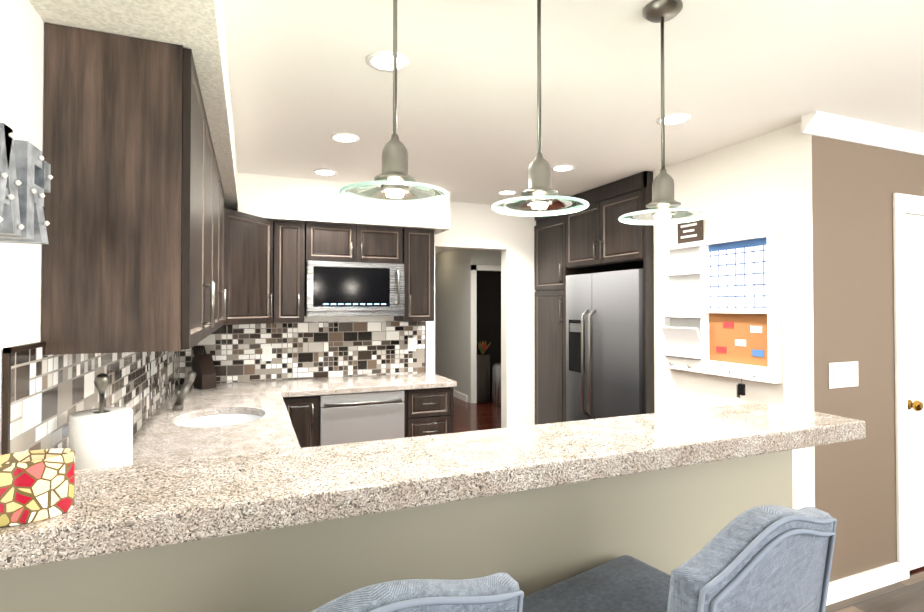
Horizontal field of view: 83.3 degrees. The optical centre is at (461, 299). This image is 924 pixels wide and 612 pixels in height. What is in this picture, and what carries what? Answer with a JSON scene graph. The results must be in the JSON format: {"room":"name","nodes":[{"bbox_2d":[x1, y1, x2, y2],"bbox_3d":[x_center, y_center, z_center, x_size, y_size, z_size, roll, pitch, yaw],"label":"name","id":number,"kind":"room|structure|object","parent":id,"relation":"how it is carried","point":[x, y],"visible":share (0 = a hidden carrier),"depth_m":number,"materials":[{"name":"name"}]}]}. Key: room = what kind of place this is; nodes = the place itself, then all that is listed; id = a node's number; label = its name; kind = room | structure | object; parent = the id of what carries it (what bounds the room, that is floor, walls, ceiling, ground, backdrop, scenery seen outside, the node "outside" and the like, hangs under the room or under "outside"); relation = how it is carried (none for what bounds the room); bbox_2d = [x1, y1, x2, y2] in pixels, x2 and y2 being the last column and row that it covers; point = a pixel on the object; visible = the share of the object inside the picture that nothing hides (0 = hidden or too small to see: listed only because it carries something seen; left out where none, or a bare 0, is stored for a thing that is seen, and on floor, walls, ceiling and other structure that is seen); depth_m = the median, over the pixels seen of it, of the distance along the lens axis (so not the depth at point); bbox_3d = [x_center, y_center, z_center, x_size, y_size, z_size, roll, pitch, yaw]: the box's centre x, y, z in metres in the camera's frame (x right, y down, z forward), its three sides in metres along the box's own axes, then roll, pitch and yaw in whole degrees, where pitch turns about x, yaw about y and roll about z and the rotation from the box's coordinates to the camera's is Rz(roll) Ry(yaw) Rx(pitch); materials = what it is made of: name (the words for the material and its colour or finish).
{"room":"kitchen","nodes":[
{"label":"kitchen","id":0,"kind":"room"},
{"bbox_2d":[0,0,44,454],"bbox_3d":[-0.721,0.278,0.303,0.120,2.440,7.880,0,-1,-22],"label":"wall","id":1,"kind":"structure","parent":0,"point":[22,46],"depth_m":1.20,"materials":[{"name":"white paint"}]},
{"bbox_2d":[0,123,52,243],"bbox_3d":[-0.838,-0.211,0.898,0.105,0.185,0.419,0,-1,-22],"label":"wall decoration","id":2,"kind":"object","parent":1,"relation":"attached to","point":[26,176],"visible":1,"depth_m":0.99,"materials":[{"name":"silver"}]},
{"bbox_2d":[42,23,217,354],"bbox_3d":[-1.105,-0.276,1.859,0.333,0.850,1.018,0,-1,-22],"label":"upper cabinet","id":3,"kind":"object","parent":1,"relation":"attached to","point":[154,245],"depth_m":1.39,"materials":[{"name":"brown wood"}]},
{"bbox_2d":[218,169,225,327],"bbox_3d":[-1.489,-0.263,2.798,0.333,0.850,1.012,0,-1,-22],"label":"upper cabinet","id":4,"kind":"object","parent":1,"relation":"attached to","point":[221,210],"depth_m":3.05,"materials":[{"name":"brown wood"}]},
{"bbox_2d":[226,209,277,324],"bbox_3d":[-1.675,-0.205,3.657,0.637,0.757,0.716,0,-1,-22],"label":"upper cabinet","id":5,"kind":"object","parent":1,"relation":"attached to","point":[251,240],"depth_m":3.58,"materials":[{"name":"brown wood"}]},
{"bbox_2d":[244,201,535,427],"bbox_3d":[-0.318,0.337,4.658,3.920,2.440,0.120,0,-1,-22],"label":"wall","id":6,"kind":"structure","parent":0,"point":[485,227],"depth_m":4.92,"materials":[{"name":"white paint"}]},
{"bbox_2d":[278,221,305,322],"bbox_3d":[-1.339,-0.200,4.003,0.217,0.757,0.328,0,-1,-22],"label":"upper cabinet","id":7,"kind":"object","parent":6,"relation":"attached to","point":[291,234],"depth_m":3.86,"materials":[{"name":"brown wood"}]},
{"bbox_2d":[306,222,405,266],"bbox_3d":[-0.885,-0.430,4.192,0.749,0.292,0.328,0,-1,-22],"label":"upper cabinet","id":8,"kind":"object","parent":6,"relation":"attached to","point":[324,241],"depth_m":4.04,"materials":[{"name":"brown wood"}]},
{"bbox_2d":[304,261,404,316],"bbox_3d":[-0.863,-0.072,4.134,0.746,0.415,0.441,0,-1,-22],"label":"microwave","id":9,"kind":"object","parent":8,"relation":"attached to","point":[338,289],"visible":1,"depth_m":3.97,"materials":[{"name":"silver metal"}]},
{"bbox_2d":[394,228,433,320],"bbox_3d":[-0.408,-0.195,4.384,0.258,0.757,0.328,0,-1,-22],"label":"upper cabinet","id":10,"kind":"object","parent":6,"relation":"attached to","point":[419,269],"depth_m":4.24,"materials":[{"name":"brown wood"}]},
{"bbox_2d":[0,450,792,611],"bbox_3d":[0.094,0.979,1.458,2.270,1.070,0.120,0,-1,-22],"label":"wall","id":11,"kind":"structure","parent":0,"point":[668,521],"depth_m":1.33,"materials":[{"name":"beige paint"}]},
{"bbox_2d":[0,402,865,569],"bbox_3d":[0.150,0.412,1.378,2.302,0.058,0.355,0,-1,-22],"label":"countertop","id":12,"kind":"structure","parent":11,"relation":"on","point":[115,509],"depth_m":1.16,"materials":[{"name":"stone"}]},
{"bbox_2d":[0,448,74,527],"bbox_3d":[-0.754,0.324,0.899,0.134,0.103,0.087,0,-1,-22],"label":"candle holder","id":13,"kind":"object","parent":12,"relation":"on","point":[37,485],"visible":1,"depth_m":0.88,"materials":[{"name":"glass"}]},
{"bbox_2d":[435,249,466,394],"bbox_3d":[-0.527,0.407,9.773,0.120,2.440,3.530,0,-1,-22],"label":"wall","id":14,"kind":"structure","parent":0,"point":[451,314],"depth_m":8.74,"materials":[{"name":"grey paint"}]},
{"bbox_2d":[453,390,466,401],"bbox_3d":[-0.552,1.575,9.639,0.015,0.100,3.330,0,-1,-22],"label":"baseboard","id":15,"kind":"structure","parent":14,"relation":"attached to","point":[456,394],"depth_m":8.33,"materials":[{"name":"white wood"}]},
{"bbox_2d":[467,249,500,402],"bbox_3d":[0.608,0.386,8.265,1.080,2.440,0.120,0,-1,-22],"label":"wall","id":16,"kind":"structure","parent":0,"point":[488,307],"depth_m":8.21,"materials":[{"name":"grey paint"}]},
{"bbox_2d":[471,265,500,402],"bbox_3d":[0.580,0.540,8.177,0.955,2.130,0.018,0,-1,-22],"label":"trim","id":17,"kind":"structure","parent":16,"relation":"attached to","point":[474,268],"depth_m":8.01,"materials":[{"name":"white wood"}]},
{"bbox_2d":[223,0,923,254],"bbox_3d":[0.870,-0.945,4.491,6.220,0.120,14.400,0,-1,-22],"label":"ceiling","id":18,"kind":"structure","parent":0,"point":[306,81],"depth_m":2.19,"materials":[{"name":"white paint"}]},
{"bbox_2d":[28,0,237,210],"bbox_3d":[-0.453,-0.832,0.362,0.410,0.218,7.760,0,-1,-22],"label":"soffit beam","id":19,"kind":"structure","parent":18,"relation":"attached to","point":[197,27],"depth_m":1.38,"materials":[{"name":"white paint"}]},
{"bbox_2d":[313,169,336,175],"bbox_3d":[-0.964,-0.893,3.665,0.164,0.005,0.164,0,-1,-22],"label":"recessed light","id":20,"kind":"object","parent":18,"relation":"in","point":[326,172],"visible":0.98,"depth_m":3.66,"materials":[{"name":"white"}]},
{"bbox_2d":[238,173,449,234],"bbox_3d":[-0.913,-0.735,4.159,1.610,0.310,0.380,0,-1,-22],"label":"soffit beam","id":21,"kind":"structure","parent":18,"relation":"attached to","point":[278,198],"depth_m":3.90,"materials":[{"name":"white paint"}]},
{"bbox_2d":[330,133,359,142],"bbox_3d":[-0.658,-0.903,2.916,0.164,0.005,0.164,0,-1,-22],"label":"recessed light","id":22,"kind":"object","parent":18,"relation":"in","point":[345,137],"visible":0.98,"depth_m":2.90,"materials":[{"name":"white"}]},
{"bbox_2d":[366,51,408,71],"bbox_3d":[-0.288,-0.915,2.008,0.164,0.005,0.164,0,-1,-22],"label":"recessed light","id":23,"kind":"object","parent":18,"relation":"in","point":[382,61],"visible":0.9,"depth_m":2.00,"materials":[{"name":"white"}]},
{"bbox_2d":[339,0,448,206],"bbox_3d":[-0.170,-0.592,1.317,0.274,0.672,0.274,0,-1,-22],"label":"pendant light","id":24,"kind":"object","parent":18,"relation":"hanging from","point":[394,179],"visible":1,"depth_m":1.31,"materials":[{"name":"silver metal"}]},
{"bbox_2d":[498,190,516,194],"bbox_3d":[0.377,-0.884,4.321,0.164,0.005,0.164,0,-1,-22],"label":"recessed light","id":25,"kind":"object","parent":18,"relation":"in","point":[507,192],"visible":0.94,"depth_m":4.30,"materials":[{"name":"white"}]},
{"bbox_2d":[491,0,588,215],"bbox_3d":[0.219,-0.589,1.476,0.274,0.672,0.274,0,-1,-22],"label":"pendant light","id":26,"kind":"object","parent":18,"relation":"hanging from","point":[539,194],"visible":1,"depth_m":1.47,"materials":[{"name":"silver metal"}]},
{"bbox_2d":[551,165,574,171],"bbox_3d":[0.691,-0.894,3.553,0.164,0.005,0.164,0,-1,-22],"label":"recessed light","id":27,"kind":"object","parent":18,"relation":"in","point":[560,168],"visible":0.98,"depth_m":3.55,"materials":[{"name":"white glass"}]},
{"bbox_2d":[618,0,710,224],"bbox_3d":[0.636,-0.587,1.646,0.274,0.672,0.274,0,-1,-22],"label":"pendant light","id":28,"kind":"object","parent":18,"relation":"hanging from","point":[664,209],"visible":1,"depth_m":1.64,"materials":[{"name":"silver metal"}]},
{"bbox_2d":[656,113,690,125],"bbox_3d":[1.069,-0.907,2.627,0.164,0.005,0.164,0,-1,-22],"label":"recessed light","id":29,"kind":"object","parent":18,"relation":"in","point":[675,119],"visible":0.81,"depth_m":2.62,"materials":[{"name":"white"}]},
{"bbox_2d":[453,396,923,611],"bbox_3d":[-0.009,1.634,6.608,6.220,0.100,9.750,0,-1,-22],"label":"floor","id":30,"kind":"structure","parent":0,"point":[906,595],"depth_m":2.74,"materials":[{"name":"brown wood"}]},
{"bbox_2d":[2,321,456,464],"bbox_3d":[-0.627,0.831,2.847,1.977,1.404,2.980,0,-1,-22],"label":"kitchen counter","id":31,"kind":"object","parent":30,"relation":"on","point":[177,415],"visible":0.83,"depth_m":3.61,"materials":[{"name":"stone"}]},
{"bbox_2d":[69,373,132,469],"bbox_3d":[-0.988,0.403,1.424,0.150,0.399,0.150,0,-1,-22],"label":"paper towel holder","id":32,"kind":"object","parent":31,"relation":"on","point":[101,436],"visible":0.42,"depth_m":1.38,"materials":[{"name":"white paper"}]},
{"bbox_2d":[172,371,195,410],"bbox_3d":[-1.564,0.513,2.933,0.126,0.220,0.165,0,-1,-22],"label":"faucet","id":33,"kind":"object","parent":31,"relation":"on","point":[178,405],"depth_m":2.90,"materials":[{"name":"silver metal"}]},
{"bbox_2d":[191,346,215,389],"bbox_3d":[-1.848,0.487,3.717,0.168,0.292,0.100,-1,-1,38],"label":"knife block","id":34,"kind":"object","parent":31,"relation":"on","point":[203,367],"visible":1,"depth_m":3.68,"materials":[{"name":"black wood"}]},
{"bbox_2d":[176,414,260,426],"bbox_3d":[-1.283,0.732,2.757,0.459,0.139,0.520,0,-1,-22],"label":"sink basin","id":35,"kind":"object","parent":31,"relation":"in","point":[197,420],"depth_m":2.97,"materials":[{"name":"white ceramic"}]},
{"bbox_2d":[262,346,271,360],"bbox_3d":[-1.530,0.429,4.081,0.070,0.116,0.006,0,-1,-22],"label":"electrical outlet","id":36,"kind":"object","parent":31,"relation":"attached to","point":[266,353],"visible":1,"depth_m":4.08,"materials":[{"name":"white plastic"}]},
{"bbox_2d":[132,372,456,464],"bbox_3d":[-0.627,0.643,2.850,1.977,0.040,2.980,0,-1,-22],"label":"countertop","id":37,"kind":"structure","parent":31,"relation":"on","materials":[{"name":"stone"}]},
{"bbox_2d":[319,390,403,445],"bbox_3d":[-0.806,1.065,3.992,0.616,0.766,0.606,0,-1,-22],"label":"dishwasher","id":38,"kind":"object","parent":31,"relation":"in","point":[353,416],"depth_m":3.75,"materials":[{"name":"silver metal"}]},
{"bbox_2d":[408,338,415,350],"bbox_3d":[-0.438,0.395,4.527,0.070,0.116,0.006,0,-1,-22],"label":"electrical outlet","id":39,"kind":"object","parent":31,"relation":"attached to","point":[411,344],"visible":1,"depth_m":4.53,"materials":[{"name":"white plastic"}]},
{"bbox_2d":[476,341,490,403],"bbox_3d":[0.332,1.121,8.051,0.236,0.962,0.230,0,-1,-22],"label":"plant","id":40,"kind":"object","parent":30,"relation":"on","point":[483,377],"visible":0.98,"depth_m":7.96,"materials":[{"name":"green plant"}]},
{"bbox_2d":[492,362,500,406],"bbox_3d":[0.588,1.274,7.824,0.270,0.650,0.270,0,-1,-22],"label":"trash can","id":41,"kind":"object","parent":30,"relation":"on","point":[496,384],"visible":0.52,"depth_m":7.71,"materials":[{"name":"silver metal"}]},
{"bbox_2d":[534,214,609,424],"bbox_3d":[1.085,0.343,4.872,0.620,2.436,0.538,0,-1,-22],"label":"tall cabinet","id":42,"kind":"object","parent":30,"relation":"on","point":[550,273],"depth_m":4.74,"materials":[{"name":"brown wood"}]},
{"bbox_2d":[566,269,643,421],"bbox_3d":[1.373,0.667,4.180,0.807,1.743,0.915,0,-1,-22],"label":"refrigerator","id":43,"kind":"object","parent":30,"relation":"on","point":[604,344],"visible":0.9,"depth_m":3.97,"materials":[{"name":"silver metal"}]},
{"bbox_2d":[653,126,790,412],"bbox_3d":[1.583,0.317,3.193,0.120,2.440,0.990,0,-1,-22],"label":"wall","id":44,"kind":"structure","parent":0,"point":[741,188],"depth_m":3.05,"materials":[{"name":"white paint"}]},
{"bbox_2d":[566,171,653,270],"bbox_3d":[1.368,-0.577,4.191,0.620,0.616,0.960,0,-1,-22],"label":"upper cabinet","id":45,"kind":"object","parent":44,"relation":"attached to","point":[596,236],"depth_m":3.97,"materials":[{"name":"brown wood"}]},
{"bbox_2d":[660,230,781,383],"bbox_3d":[1.497,0.046,3.113,0.100,0.810,0.800,0,-1,-22],"label":"organizer","id":46,"kind":"object","parent":44,"relation":"attached to","point":[720,306],"visible":1,"depth_m":3.06,"materials":[{"name":"white wood"}]},
{"bbox_2d":[678,219,702,243],"bbox_3d":[1.452,-0.432,3.312,0.024,0.149,0.190,0,-1,-22],"label":"family sign","id":47,"kind":"object","parent":46,"relation":"on","point":[690,231],"visible":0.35,"depth_m":3.29,"materials":[{"name":"brown wood"}]},
{"bbox_2d":[737,374,745,397],"bbox_3d":[1.547,0.483,2.884,0.018,0.130,0.050,0,-1,-22],"label":"keys","id":48,"kind":"object","parent":46,"relation":"hanging from","point":[740,388],"visible":1,"depth_m":2.88,"materials":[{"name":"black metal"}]},
{"bbox_2d":[789,122,923,581],"bbox_3d":[3.123,0.318,3.222,2.994,2.440,0.120,0,-1,-22],"label":"wall","id":49,"kind":"structure","parent":0,"point":[841,208],"depth_m":2.71,"materials":[{"name":"brown"}]},
{"bbox_2d":[829,361,857,388],"bbox_3d":[1.959,0.389,2.674,0.224,0.129,0.010,0,-1,-22],"label":"switch plate","id":50,"kind":"object","parent":49,"relation":"attached to","point":[843,374],"visible":1,"depth_m":2.67,"materials":[{"name":"white plastic"}]},
{"bbox_2d":[801,111,923,155],"bbox_3d":[3.125,-0.861,3.134,3.069,0.085,0.075,0,-1,-22],"label":"crown molding","id":51,"kind":"structure","parent":49,"relation":"attached to","point":[827,125],"depth_m":2.70,"materials":[{"name":"white wood"}]},
{"bbox_2d":[826,562,899,605],"bbox_3d":[2.074,1.481,2.704,0.644,0.100,0.015,0,-1,-22],"label":"baseboard","id":52,"kind":"structure","parent":49,"relation":"attached to","point":[851,586],"depth_m":2.70,"materials":[{"name":"white wood"}]},
{"bbox_2d":[893,193,923,580],"bbox_3d":[2.800,0.478,3.078,0.972,2.115,0.138,0,-1,-22],"label":"door frame","id":53,"kind":"structure","parent":49,"relation":"attached to","point":[903,204],"depth_m":2.85,"materials":[{"name":"white wood"}]},
{"bbox_2d":[905,214,923,569],"bbox_3d":[2.815,0.522,3.040,0.768,2.002,0.100,0,-1,-22],"label":"closet door","id":54,"kind":"structure","parent":49,"relation":"in","point":[915,294],"depth_m":2.95,"materials":[{"name":"white wood"}]},
{"bbox_3d":[2.713,1.543,-0.057,6.220,0.100,4.650,0,-1,-22],"label":"floor","id":55,"kind":"structure","parent":0,"visible":0},
{"bbox_2d":[311,573,523,611],"bbox_3d":[-0.256,0.951,0.884,0.500,1.111,0.556,1,-1,-34],"label":"bar stool","id":56,"kind":"object","parent":55,"relation":"on","point":[498,592],"visible":1,"depth_m":0.73,"materials":[{"name":"fabric"}]},
{"bbox_2d":[522,505,836,611],"bbox_3d":[0.434,0.954,1.164,0.500,1.111,0.556,1,-1,-34],"label":"bar stool","id":57,"kind":"object","parent":55,"relation":"on","point":[769,558],"visible":0.96,"depth_m":0.99,"materials":[{"name":"fabric"}]}
]}

